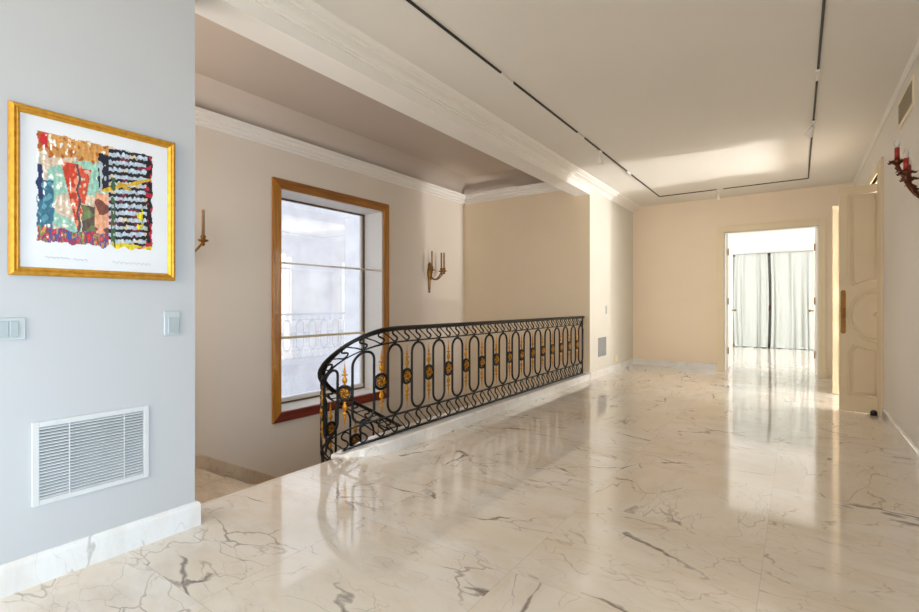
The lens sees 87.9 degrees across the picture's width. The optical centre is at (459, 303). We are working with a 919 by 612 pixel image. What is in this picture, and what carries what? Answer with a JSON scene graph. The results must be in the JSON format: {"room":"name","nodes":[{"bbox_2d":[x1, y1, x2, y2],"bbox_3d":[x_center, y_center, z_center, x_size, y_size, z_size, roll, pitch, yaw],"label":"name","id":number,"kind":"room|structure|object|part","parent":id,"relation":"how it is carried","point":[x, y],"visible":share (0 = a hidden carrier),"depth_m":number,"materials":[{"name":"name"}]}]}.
{"room":"stair landing hallway","nodes":[
{"label":"stair landing hallway","id":0,"kind":"room"},
{"bbox_2d":[0,0,194,564],"bbox_3d":[-2.835,-0.360,0.833,0.250,3.120,4.485,0,0,35],"label":"wall","id":1,"kind":"structure","parent":0,"point":[90,345],"depth_m":2.24,"materials":[{"name":"white paint"}]},
{"bbox_2d":[0,317,25,340],"bbox_3d":[-1.876,0.103,1.960,0.013,0.093,0.143,0,0,35],"label":"light switch","id":2,"kind":"object","parent":1,"relation":"attached to","point":[10,328],"visible":1,"depth_m":1.98,"materials":[{"name":"grey plastic"}]},
{"bbox_2d":[31,405,148,507],"bbox_3d":[-1.693,0.688,2.217,0.014,0.360,0.449,0,0,35],"label":"air vent","id":3,"kind":"object","parent":1,"relation":"in","point":[73,456],"visible":1,"depth_m":2.19,"materials":[{"name":"white metal"}]},
{"bbox_2d":[8,100,174,280],"bbox_3d":[-1.673,-0.481,2.231,0.027,0.721,0.646,0,0,35],"label":"framed print","id":4,"kind":"object","parent":1,"relation":"attached to","point":[87,199],"visible":1,"depth_m":2.19,"materials":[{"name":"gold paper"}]},
{"bbox_2d":[0,500,200,598],"bbox_3d":[-2.819,1.135,0.835,0.272,0.130,4.507,0,0,35],"label":"baseboard","id":5,"kind":"structure","parent":1,"relation":"attached to","point":[26,572],"depth_m":2.20,"materials":[{"name":"white stone"}]},
{"bbox_2d":[164,311,179,335],"bbox_3d":[-1.500,0.101,2.491,0.013,0.127,0.078,0,0,35],"label":"light switch","id":6,"kind":"object","parent":1,"relation":"attached to","point":[171,318],"visible":1,"depth_m":2.49,"materials":[{"name":"grey plastic"}]},
{"bbox_2d":[195,13,543,194],"bbox_3d":[-1.036,-2.143,5.486,2.190,0.275,6.960,0,0,35],"label":"ceiling","id":7,"kind":"structure","parent":0,"point":[237,77],"depth_m":5.58,"materials":[{"name":"paint"}]},
{"bbox_2d":[195,106,560,483],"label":"wall","id":8,"kind":"structure","parent":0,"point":[233,175],"depth_m":5.62,"materials":[{"name":"beige paint"}]},
{"bbox_2d":[195,209,208,251],"bbox_3d":[-2.699,-0.615,4.718,0.378,0.690,0.276,0,0,-22],"label":"wall sconce","id":9,"kind":"object","parent":8,"relation":"attached to","point":[203,239],"visible":0.16,"depth_m":4.83,"materials":[{"name":"gold metal"}]},
{"bbox_2d":[202,209,204,234],"bbox_3d":[-2.601,-0.825,4.842,0.029,0.270,0.029,0,0,35],"label":"candle","id":10,"kind":"object","parent":9,"relation":"on","point":[203,211],"depth_m":4.83,"materials":[{"name":"beige wax"}]},
{"bbox_2d":[195,454,277,483],"bbox_3d":[-1.909,3.006,6.097,0.020,2.882,6.910,0,0,35],"label":"baseboard","id":11,"kind":"structure","parent":8,"relation":"attached to","point":[201,461],"depth_m":5.23,"materials":[{"name":"stone"}]},
{"bbox_2d":[272,177,388,423],"bbox_3d":[-1.827,-0.043,6.585,0.470,2.935,1.980,0,0,35],"label":"window","id":12,"kind":"structure","parent":8,"relation":"attached to","point":[374,224],"depth_m":6.84,"materials":[{"name":"brown wood"}]},
{"bbox_3d":[-2.185,-0.042,5.699,0.030,2.928,0.120,0,0,35],"label":"frame","id":13,"kind":"part","parent":12,"relation":"part of","materials":[{"name":"brown wood"}]},
{"bbox_3d":[-1.986,-0.029,6.697,0.040,2.654,1.672,0,0,35],"label":"sash","id":14,"kind":"part","parent":12,"relation":"part of","materials":[{"name":"clear glass"}]},
{"bbox_3d":[-1.976,0.442,6.690,0.030,0.033,1.672,0,0,35],"label":"rail","id":15,"kind":"part","parent":12,"relation":"part of","materials":[{"name":"beige metal"}]},
{"bbox_3d":[-1.647,1.365,6.458,0.030,0.120,1.973,0,0,35],"label":"frame","id":16,"kind":"part","parent":12,"relation":"part of","materials":[{"name":"red wood"}]},
{"bbox_3d":[-1.647,-1.450,6.458,0.030,0.120,1.973,0,0,35],"label":"frame","id":17,"kind":"part","parent":12,"relation":"part of","materials":[{"name":"brown wood"}]},
{"bbox_3d":[-1.684,-0.502,6.484,0.040,0.028,1.716,0,0,35],"label":"cross rod","id":18,"kind":"part","parent":12,"relation":"part of","materials":[{"name":"white plastic"}]},
{"bbox_3d":[-1.111,-0.043,7.217,0.030,2.927,0.120,0,0,35],"label":"frame","id":19,"kind":"part","parent":12,"relation":"part of","materials":[{"name":"brown wood"}]},
{"bbox_2d":[427,251,446,292],"bbox_3d":[-0.360,-0.535,8.024,0.378,0.690,0.276,0,0,-22],"label":"wall sconce","id":20,"kind":"object","parent":8,"relation":"attached to","point":[430,270],"visible":1,"depth_m":8.04,"materials":[{"name":"gold metal"}]},
{"bbox_3d":[-0.496,-0.450,8.069,0.047,0.520,0.110,0,0,35],"label":"plate","id":21,"kind":"part","parent":20,"relation":"part of","materials":[{"name":"gold metal"}]},
{"bbox_2d":[431,251,432,265],"bbox_3d":[-0.455,-0.745,7.892,0.029,0.270,0.029,0,0,35],"label":"candle","id":22,"kind":"object","parent":20,"relation":"on","point":[431,251],"depth_m":7.88,"materials":[{"name":"beige wax"}]},
{"bbox_2d":[443,253,444,267],"bbox_3d":[-0.262,-0.745,8.148,0.029,0.270,0.029,0,0,35],"label":"candle","id":23,"kind":"object","parent":20,"relation":"on","point":[443,253],"depth_m":8.14,"materials":[{"name":"beige wax"}]},
{"bbox_2d":[0,346,918,611],"bbox_3d":[4.076,1.325,4.895,9.400,0.250,19.100,0,0,35],"label":"floor","id":24,"kind":"structure","parent":0,"point":[633,488],"depth_m":2.64,"materials":[{"name":"stone"}]},
{"bbox_2d":[331,373,588,458],"bbox_3d":[0.491,1.160,5.658,0.394,0.120,4.835,0,0,35],"label":"curb","id":25,"kind":"object","parent":24,"relation":"on","point":[404,439],"visible":0.81,"depth_m":4.57,"materials":[{"name":"white stone"}]},
{"bbox_2d":[317,316,584,462],"bbox_3d":[0.307,1.282,5.833,0.742,2.191,4.782,0,0,35],"label":"stair railing","id":26,"kind":"object","parent":25,"relation":"on","point":[344,391],"visible":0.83,"depth_m":4.52,"materials":[{"name":"black metal"}]},
{"bbox_3d":[1.947,0.650,7.565,0.022,0.900,0.019,0,0,35],"label":"post","id":27,"kind":"part","parent":26,"relation":"part of","materials":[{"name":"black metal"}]},
{"bbox_2d":[870,410,876,415],"bbox_3d":[4.464,1.172,5.141,0.064,0.056,0.062,0,0,35],"label":"door stop","id":28,"kind":"object","parent":24,"relation":"on","point":[872,412],"visible":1,"depth_m":5.12,"materials":[{"name":"black rubber"}]},
{"bbox_2d":[464,190,589,406],"bbox_3d":[0.925,1.020,8.457,2.920,6.760,0.204,0,0,35],"label":"wall","id":29,"kind":"structure","parent":0,"point":[526,257],"depth_m":8.20,"materials":[{"name":"beige paint"}]},
{"bbox_2d":[590,189,632,371],"bbox_3d":[2.654,-0.360,8.590,0.250,3.120,2.410,0,0,35],"label":"wall","id":30,"kind":"structure","parent":0,"point":[611,224],"depth_m":8.37,"materials":[{"name":"white paint"}]},
{"bbox_2d":[598,337,606,356],"bbox_3d":[2.397,0.718,8.001,0.012,0.315,0.402,0,0,35],"label":"air vent","id":31,"kind":"object","parent":30,"relation":"in","point":[602,341],"visible":1,"depth_m":7.99,"materials":[{"name":"grey metal"}]},
{"bbox_2d":[575,358,633,379],"bbox_3d":[2.665,1.141,8.569,0.252,0.118,2.432,0,0,35],"label":"baseboard","id":32,"kind":"structure","parent":30,"relation":"attached to","point":[601,372],"depth_m":8.25,"materials":[{"name":"white stone"}]},
{"bbox_2d":[312,0,918,237],"bbox_3d":[3.668,-1.995,5.184,8.600,0.150,19.100,0,0,35],"label":"ceiling","id":33,"kind":"structure","parent":0,"point":[686,96],"depth_m":4.03,"materials":[{"name":"paint"}]},
{"bbox_2d":[195,0,589,195],"bbox_3d":[0.209,-2.045,5.135,0.250,0.630,6.055,0,0,35],"label":"beam","id":34,"kind":"structure","parent":33,"relation":"attached to","point":[249,19],"depth_m":3.66,"materials":[{"name":"white paint"}]},
{"bbox_2d":[252,0,640,211],"bbox_3d":[-0.221,-1.871,4.168,0.165,0.098,12.950,0,0,35],"label":"crown molding","id":35,"kind":"structure","parent":34,"relation":"attached to","point":[308,15],"depth_m":3.96,"materials":[{"name":"white paint"}]},
{"bbox_2d":[406,0,825,196],"bbox_3d":[2.018,-1.905,4.457,2.162,0.030,8.408,0,0,35],"label":"track","id":36,"kind":"object","parent":33,"relation":"attached to","point":[817,75],"visible":1,"depth_m":4.06,"materials":[{"name":"black metal"}]},
{"bbox_3d":[-0.472,-1.914,2.796,0.016,0.012,2.820,0,0,35],"label":"rail","id":37,"kind":"part","parent":36,"relation":"part of","materials":[{"name":"black metal"}]},
{"bbox_3d":[0.886,-1.914,4.714,0.016,0.012,1.480,0,0,35],"label":"rail","id":38,"kind":"part","parent":36,"relation":"part of","materials":[{"name":"black metal"}]},
{"bbox_2d":[597,150,603,165],"bbox_3d":[1.750,-1.812,5.915,0.080,0.181,0.092,0,0,35],"label":"track spotlight","id":39,"kind":"object","parent":36,"relation":"attached to","point":[600,160],"visible":1,"depth_m":5.90,"materials":[{"name":"white plastic"}]},
{"bbox_3d":[1.919,-1.914,6.176,0.016,0.012,1.700,0,0,35],"label":"rail","id":40,"kind":"part","parent":36,"relation":"part of","materials":[{"name":"black metal"}]},
{"bbox_3d":[3.046,-1.914,7.767,0.016,0.012,1.800,0,0,35],"label":"rail","id":41,"kind":"part","parent":36,"relation":"part of","materials":[{"name":"black metal"}]},
{"bbox_3d":[3.936,-1.914,8.240,0.892,0.012,0.016,0,0,35],"label":"rail","id":42,"kind":"part","parent":36,"relation":"part of","materials":[{"name":"black metal"}]},
{"bbox_2d":[715,190,720,200],"bbox_3d":[4.321,-1.817,7.977,0.080,0.170,0.086,0,0,35],"label":"track spotlight","id":43,"kind":"object","parent":36,"relation":"attached to","point":[717,191],"visible":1,"depth_m":7.95,"materials":[{"name":"white plastic"}]},
{"bbox_3d":[4.844,-1.914,7.598,1.132,0.012,0.016,0,0,35],"label":"rail","id":44,"kind":"part","parent":36,"relation":"part of","materials":[{"name":"black metal"}]},
{"bbox_2d":[804,120,815,137],"bbox_3d":[3.668,-1.821,4.995,0.098,0.161,0.083,0,0,35],"label":"track spotlight","id":45,"kind":"object","parent":36,"relation":"attached to","point":[809,133],"visible":1,"depth_m":4.97,"materials":[{"name":"white plastic"}]},
{"bbox_3d":[4.172,-1.914,5.654,0.016,0.012,3.950,0,0,35],"label":"rail","id":46,"kind":"part","parent":36,"relation":"part of","materials":[{"name":"black metal"}]},
{"bbox_3d":[1.688,-1.914,2.144,0.016,0.012,4.250,0,0,35],"label":"rail","id":47,"kind":"part","parent":36,"relation":"part of","materials":[{"name":"black metal"}]},
{"bbox_2d":[633,183,854,377],"bbox_3d":[5.444,-0.360,8.214,7.800,3.120,0.200,0,0,35],"label":"wall","id":48,"kind":"structure","parent":0,"point":[675,244],"depth_m":8.89,"materials":[{"name":"beige paint"}]},
{"bbox_2d":[634,358,715,369],"bbox_3d":[4.061,1.141,9.057,1.463,0.118,0.022,0,0,35],"label":"baseboard","id":49,"kind":"structure","parent":48,"relation":"attached to","point":[679,364],"depth_m":9.02,"materials":[{"name":"white stone"}]},
{"bbox_2d":[716,218,827,377],"bbox_3d":[5.547,-0.098,8.520,1.591,2.595,0.902,0,0,35],"label":"door","id":50,"kind":"structure","parent":48,"relation":"in","point":[724,241],"depth_m":8.14,"materials":[{"name":"beige paint"}]},
{"bbox_2d":[732,232,813,345],"bbox_3d":[7.408,-0.410,10.469,8.600,3.220,6.150,0,0,35],"label":"wall","id":51,"kind":"structure","parent":0,"point":[804,241],"depth_m":13.23,"materials":[{"name":"white paint"}]},
{"bbox_2d":[733,250,813,346],"bbox_3d":[8.674,-0.106,13.073,2.060,2.612,0.187,0,0,35],"label":"window","id":52,"kind":"structure","parent":51,"relation":"in","point":[769,254],"depth_m":13.18,"materials":[{"name":"grey metal"}]},
{"bbox_2d":[734,253,768,347],"bbox_3d":[8.076,-0.096,13.230,0.836,2.586,0.259,0,0,35],"label":"curtain","id":53,"kind":"object","parent":52,"relation":"hanging from","point":[751,284],"visible":1,"depth_m":13.29,"materials":[{"name":"fabric"}]},
{"bbox_3d":[8.627,-1.400,13.006,2.060,0.024,0.024,0,0,35],"label":"curtain rail","id":54,"kind":"part","parent":52,"relation":"part of","materials":[{"name":"white metal"}]},
{"bbox_2d":[770,251,813,349],"bbox_3d":[8.917,-0.096,12.674,1.105,2.586,0.228,0,0,35],"label":"curtain","id":55,"kind":"object","parent":52,"relation":"hanging from","point":[792,273],"visible":0.87,"depth_m":12.74,"materials":[{"name":"fabric"}]},
{"bbox_2d":[855,53,918,447],"bbox_3d":[2.581,-0.360,2.185,0.200,3.120,12.950,0,0,35],"label":"wall","id":56,"kind":"structure","parent":0,"point":[901,208],"depth_m":4.17,"materials":[{"name":"paint"}]},
{"bbox_2d":[832,157,883,417],"bbox_3d":[4.858,-0.175,5.714,0.559,2.750,1.600,0,0,35],"label":"door","id":57,"kind":"structure","parent":56,"relation":"in","point":[858,219],"depth_m":5.26,"materials":[{"name":"beige paint"}]},
{"bbox_3d":[4.276,0.087,5.312,0.044,0.485,0.058,0,0,35],"label":"push plate","id":58,"kind":"part","parent":57,"relation":"part of","materials":[{"name":"yellow metal"}]},
{"bbox_3d":[4.431,-0.100,5.236,0.268,2.244,0.024,0,0,35],"label":"panel moulding","id":59,"kind":"part","parent":57,"relation":"part of","materials":[{"name":"beige paint"}]},
{"bbox_3d":[4.988,-0.175,5.622,0.240,2.750,1.600,0,0,35],"label":"casing","id":60,"kind":"part","parent":57,"relation":"part of","materials":[{"name":"beige paint"}]},
{"bbox_2d":[853,39,918,184],"bbox_3d":[2.489,-1.903,2.251,0.026,0.035,12.950,0,0,35],"label":"crown molding","id":61,"kind":"structure","parent":56,"relation":"attached to","point":[915,52],"depth_m":4.50,"materials":[{"name":"paint"}]},
{"bbox_2d":[882,408,918,468],"bbox_3d":[1.587,1.141,0.972,0.022,0.118,9.820,0,0,35],"label":"baseboard","id":62,"kind":"structure","parent":56,"relation":"attached to","point":[909,446],"depth_m":4.04,"materials":[{"name":"white stone"}]},
{"bbox_2d":[887,138,918,197],"bbox_3d":[3.038,-0.868,3.198,0.241,0.535,0.422,0,0,35],"label":"wall sconce","id":63,"kind":"object","parent":56,"relation":"attached to","point":[906,173],"visible":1,"depth_m":3.23,"materials":[{"name":"brown metal"}]},
{"bbox_3d":[2.998,-1.102,3.268,0.033,0.066,0.033,0,0,35],"label":"bulb","id":64,"kind":"part","parent":63,"relation":"part of","materials":[{"name":"clear glass"}]},
{"bbox_3d":[2.959,-0.997,3.161,0.033,0.066,0.033,0,0,35],"label":"bulb","id":65,"kind":"part","parent":63,"relation":"part of","materials":[{"name":"clear glass"}]},
{"bbox_3d":[3.069,-0.846,3.232,0.176,0.243,0.047,0,0,35],"label":"arm","id":66,"kind":"part","parent":63,"relation":"part of","materials":[{"name":"brown metal"}]},
{"bbox_3d":[3.046,-0.789,3.195,0.198,0.150,0.054,0,0,-10],"label":"arm","id":67,"kind":"part","parent":63,"relation":"part of","materials":[{"name":"brown metal"}]},
{"bbox_2d":[898,74,914,129],"bbox_3d":[3.705,-1.663,3.963,0.018,0.245,0.650,0,0,35],"label":"air vent","id":68,"kind":"object","parent":56,"relation":"in","point":[907,101],"visible":1,"depth_m":3.88,"materials":[{"name":"white metal"}]},
{"bbox_3d":[-1.197,4.450,5.588,2.770,0.100,7.340,0,0,35],"label":"floor","id":69,"kind":"structure","parent":0,"visible":0},
{"bbox_2d":[195,457,338,503],"bbox_3d":[-1.019,2.815,5.468,2.200,3.230,6.910,0,0,35],"label":"staircase","id":70,"kind":"structure","parent":69,"relation":"on","point":[209,486],"depth_m":4.47,"materials":[{"name":"stone"}]},
{"label":"outside","id":71,"kind":"structure","parent":0,"visible":0},
{"bbox_2d":[281,200,358,397],"bbox_3d":[-4.538,0.200,17.911,0.100,8.400,36.000,0,0,35],"label":"window pane","id":72,"kind":"structure","parent":71,"point":[314,299],"depth_m":16.99,"materials":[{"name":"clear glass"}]}
]}

